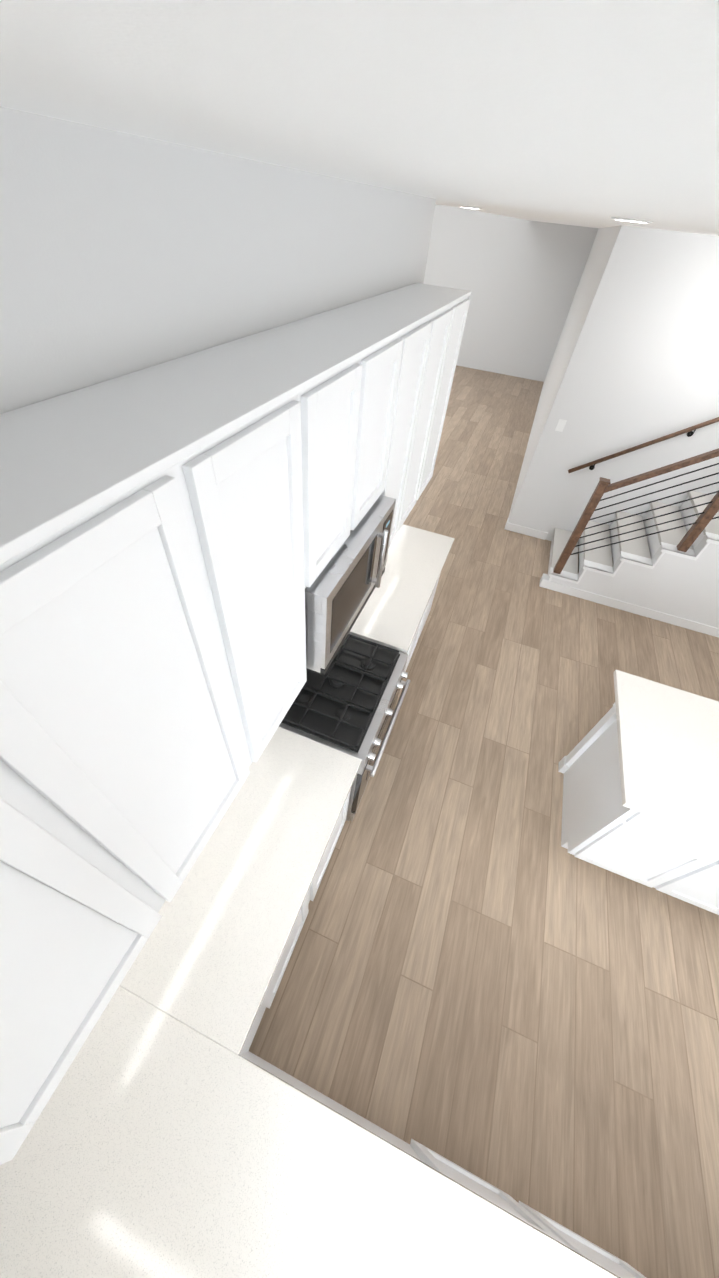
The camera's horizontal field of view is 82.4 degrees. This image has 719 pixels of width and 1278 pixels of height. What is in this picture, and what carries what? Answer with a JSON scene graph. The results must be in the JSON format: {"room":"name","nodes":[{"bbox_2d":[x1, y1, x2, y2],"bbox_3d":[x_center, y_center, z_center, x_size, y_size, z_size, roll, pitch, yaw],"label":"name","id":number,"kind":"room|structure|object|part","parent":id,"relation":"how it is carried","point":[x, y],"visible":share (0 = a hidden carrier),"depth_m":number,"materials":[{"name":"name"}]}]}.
{"room":"kitchen","nodes":[
{"label":"kitchen","id":0,"kind":"room"},
{"bbox_2d":[0,107,435,413],"bbox_3d":[-0.518,-0.108,1.983,0.120,2.920,4.110,19,48,11],"label":"wall","id":1,"kind":"structure","parent":0,"point":[122,253],"depth_m":0.89,"materials":[{"name":"white paint"}]},
{"bbox_2d":[0,651,186,1164],"bbox_3d":[-0.755,0.505,0.620,0.345,1.118,0.671,19,48,11],"label":"upper cabinet","id":2,"kind":"object","parent":1,"relation":"attached to","point":[84,884],"depth_m":0.77,"materials":[{"name":"white wood"}]},
{"bbox_2d":[0,403,257,874],"bbox_3d":[-0.591,0.205,0.922,0.345,1.118,0.533,19,48,11],"label":"upper cabinet","id":3,"kind":"object","parent":1,"relation":"attached to","point":[174,533],"depth_m":0.69,"materials":[{"name":"white wood"}]},
{"bbox_2d":[37,347,323,758],"bbox_3d":[-0.415,-0.116,1.245,0.345,1.118,0.595,19,48,11],"label":"upper cabinet","id":4,"kind":"object","parent":1,"relation":"attached to","point":[253,424],"depth_m":0.98,"materials":[{"name":"white wood"}]},
{"bbox_2d":[215,323,379,567],"bbox_3d":[-0.228,-0.586,1.379,0.345,0.638,0.480,19,48,11],"label":"upper cabinet","id":5,"kind":"object","parent":1,"relation":"attached to","point":[349,362],"depth_m":1.29,"materials":[{"name":"white wood"}]},
{"bbox_2d":[305,495,395,674],"bbox_3d":[-0.155,-0.314,1.875,0.444,0.427,0.794,19,48,11],"label":"microwave","id":6,"kind":"object","parent":5,"relation":"attached to","point":[340,589],"visible":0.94,"depth_m":1.68,"materials":[{"name":"silver metal"}]},
{"bbox_2d":[291,310,411,515],"bbox_3d":[-0.105,-0.811,1.604,0.345,0.638,0.497,19,48,11],"label":"upper cabinet","id":7,"kind":"object","parent":1,"relation":"attached to","point":[392,334],"depth_m":1.57,"materials":[{"name":"white wood"}]},
{"bbox_2d":[332,295,443,545],"bbox_3d":[0.044,-0.953,2.086,0.345,1.118,0.579,19,48,11],"label":"upper cabinet","id":8,"kind":"object","parent":1,"relation":"attached to","point":[424,318],"depth_m":1.92,"materials":[{"name":"white wood"}]},
{"bbox_2d":[380,287,463,521],"bbox_3d":[0.205,-1.247,2.382,0.345,1.118,0.595,19,48,11],"label":"upper cabinet","id":9,"kind":"object","parent":1,"relation":"attached to","point":[451,303],"depth_m":2.29,"materials":[{"name":"white wood"}]},
{"bbox_2d":[405,283,470,495],"bbox_3d":[0.358,-1.525,2.661,0.345,1.118,0.546,19,48,11],"label":"upper cabinet","id":10,"kind":"object","parent":1,"relation":"attached to","point":[464,303],"depth_m":2.55,"materials":[{"name":"white wood"}]},
{"bbox_2d":[504,518,718,637],"bbox_3d":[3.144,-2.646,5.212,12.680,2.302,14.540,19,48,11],"label":"baseboard","id":11,"kind":"structure","parent":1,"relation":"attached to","point":[640,610],"depth_m":4.56,"materials":[{"name":"white wood"}]},
{"bbox_2d":[0,0,718,235],"bbox_3d":[3.459,-4.893,2.872,12.840,2.980,14.690,19,48,11],"label":"ceiling","id":12,"kind":"structure","parent":0,"point":[593,113],"depth_m":0.29,"materials":[{"name":"white paint"}]},
{"bbox_2d":[458,205,481,208],"bbox_3d":[0.862,-3.371,3.209,0.189,0.008,0.189,-15,50,-19],"label":"recessed light","id":13,"kind":"object","parent":12,"relation":"in","point":[458,205],"depth_m":3.16,"materials":[{"name":"white plastic"}]},
{"bbox_2d":[611,217,652,222],"bbox_3d":[1.307,-2.012,1.974,0.189,0.008,0.189,-15,50,-19],"label":"recessed light","id":14,"kind":"object","parent":12,"relation":"in","point":[630,220],"depth_m":1.93,"materials":[{"name":"white plastic"}]},
{"bbox_2d":[424,205,439,283],"bbox_3d":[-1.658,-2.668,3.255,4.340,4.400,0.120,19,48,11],"label":"wall","id":15,"kind":"structure","parent":0,"point":[435,210],"depth_m":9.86,"materials":[{"name":"white paint"}]},
{"bbox_2d":[249,365,718,1277],"bbox_3d":[3.104,-1.858,6.086,12.840,0.050,14.690,19,48,11],"label":"floor","id":16,"kind":"structure","parent":0,"point":[487,977],"depth_m":2.39,"materials":[{"name":"brown wood"}]},
{"bbox_2d":[244,783,352,1050],"bbox_3d":[-0.545,1.224,2.117,0.604,0.899,1.165,19,48,11],"label":"base cabinet","id":17,"kind":"object","parent":16,"relation":"on","point":[300,919],"depth_m":2.10,"materials":[{"name":"white wood"}]},
{"bbox_2d":[120,727,361,1054],"bbox_3d":[-0.488,0.896,1.787,0.636,0.035,1.132,19,48,11],"label":"countertop","id":18,"kind":"structure","parent":17,"relation":"on","point":[210,960],"depth_m":1.64,"materials":[{"name":"white stone"}]},
{"bbox_2d":[279,634,409,820],"bbox_3d":[-0.122,0.467,2.633,0.701,1.255,0.796,19,48,11],"label":"range","id":19,"kind":"object","parent":16,"relation":"on","point":[346,702],"visible":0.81,"depth_m":2.36,"materials":[{"name":"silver metal"}]},
{"bbox_2d":[240,1047,515,1214],"bbox_3d":[-0.428,1.972,1.424,1.560,0.899,0.690,19,48,11],"label":"base cabinet","id":20,"kind":"object","parent":16,"relation":"on","point":[438,1161],"depth_m":1.68,"materials":[{"name":"white wood"}]},
{"bbox_2d":[0,985,623,1277],"bbox_3d":[0.322,1.887,0.941,3.092,0.035,0.706,19,48,11],"label":"countertop","id":21,"kind":"structure","parent":20,"relation":"on","point":[162,1150],"depth_m":1.16,"materials":[{"name":"white stone"}]},
{"bbox_2d":[357,596,432,671],"bbox_3d":[0.127,-0.002,3.350,0.605,0.900,0.924,19,48,11],"label":"base cabinet","id":22,"kind":"object","parent":16,"relation":"on","point":[415,638],"depth_m":3.58,"materials":[{"name":"white wood"}]},
{"bbox_2d":[349,524,453,655],"bbox_3d":[0.272,-0.491,3.181,0.636,0.036,1.452,19,48,11],"label":"countertop","id":23,"kind":"structure","parent":22,"relation":"on","point":[391,616],"depth_m":3.05,"materials":[{"name":"white stone"}]},
{"bbox_2d":[421,568,441,631],"bbox_3d":[0.381,-0.466,3.816,0.605,0.900,0.486,19,48,11],"label":"base cabinet","id":24,"kind":"object","parent":16,"relation":"on","point":[434,589],"depth_m":3.81,"materials":[{"name":"white wood"}]},
{"bbox_2d":[592,1243,645,1277],"bbox_3d":[1.291,2.553,1.065,0.863,0.899,0.690,19,48,11],"label":"base cabinet","id":25,"kind":"object","parent":16,"relation":"on","point":[613,1263],"depth_m":1.51,"materials":[{"name":"white wood"}]},
{"bbox_2d":[548,417,718,583],"bbox_3d":[5.416,-1.044,3.331,6.702,3.200,1.095,19,48,11],"label":"staircase","id":26,"kind":"structure","parent":16,"relation":"on","point":[687,526],"depth_m":4.32,"materials":[{"name":"white wood"}]},
{"bbox_3d":[3.111,-0.811,4.096,1.963,1.400,0.139,19,48,11],"label":"stringer trim","id":27,"kind":"part","parent":26,"relation":"part of","materials":[{"name":"white wood"}]},
{"bbox_3d":[3.377,-2.134,4.114,1.924,1.403,0.095,19,48,11],"label":"handrail","id":28,"kind":"part","parent":26,"relation":"part of","materials":[{"name":"brown wood"}]},
{"bbox_2d":[558,704,718,914],"bbox_3d":[2.429,1.222,2.448,2.077,0.900,0.760,19,48,11],"label":"kitchen island","id":29,"kind":"object","parent":16,"relation":"on","point":[600,831],"depth_m":2.43,"materials":[{"name":"white wood"}]},
{"bbox_2d":[614,670,718,841],"bbox_3d":[2.495,0.857,2.154,2.160,0.036,0.940,19,48,11],"label":"island countertop","id":30,"kind":"structure","parent":29,"relation":"on","point":[668,737],"depth_m":2.26,"materials":[{"name":"white stone"}]},
{"bbox_2d":[428,205,595,381],"bbox_3d":[2.590,-9.295,9.983,5.460,4.400,0.120,19,48,11],"label":"wall","id":31,"kind":"structure","parent":0,"point":[521,276],"depth_m":9.97,"materials":[{"name":"white paint"}]},
{"bbox_2d":[508,225,635,523],"bbox_3d":[3.770,-6.197,6.222,0.120,5.800,8.320,19,48,11],"label":"wall","id":32,"kind":"structure","parent":0,"point":[610,245],"depth_m":4.80,"materials":[{"name":"white paint"}]},
{"bbox_2d":[516,227,707,540],"bbox_3d":[5.671,-2.358,2.805,7.110,5.800,0.120,19,48,11],"label":"wall","id":33,"kind":"structure","parent":0,"point":[658,263],"depth_m":4.06,"materials":[{"name":"white paint"}]},
{"bbox_2d":[555,419,566,431],"bbox_3d":[2.239,-2.373,4.566,0.080,0.120,0.005,19,48,11],"label":"light switch","id":34,"kind":"object","parent":33,"relation":"attached to","point":[560,425],"visible":1,"depth_m":4.55,"materials":[{"name":"white plastic"}]},
{"bbox_2d":[539,235,718,627],"bbox_3d":[5.389,-1.572,2.032,6.600,5.800,0.220,19,48,11],"label":"wall","id":35,"kind":"structure","parent":0,"point":[677,389],"depth_m":4.21,"materials":[{"name":"white paint"}]}
]}

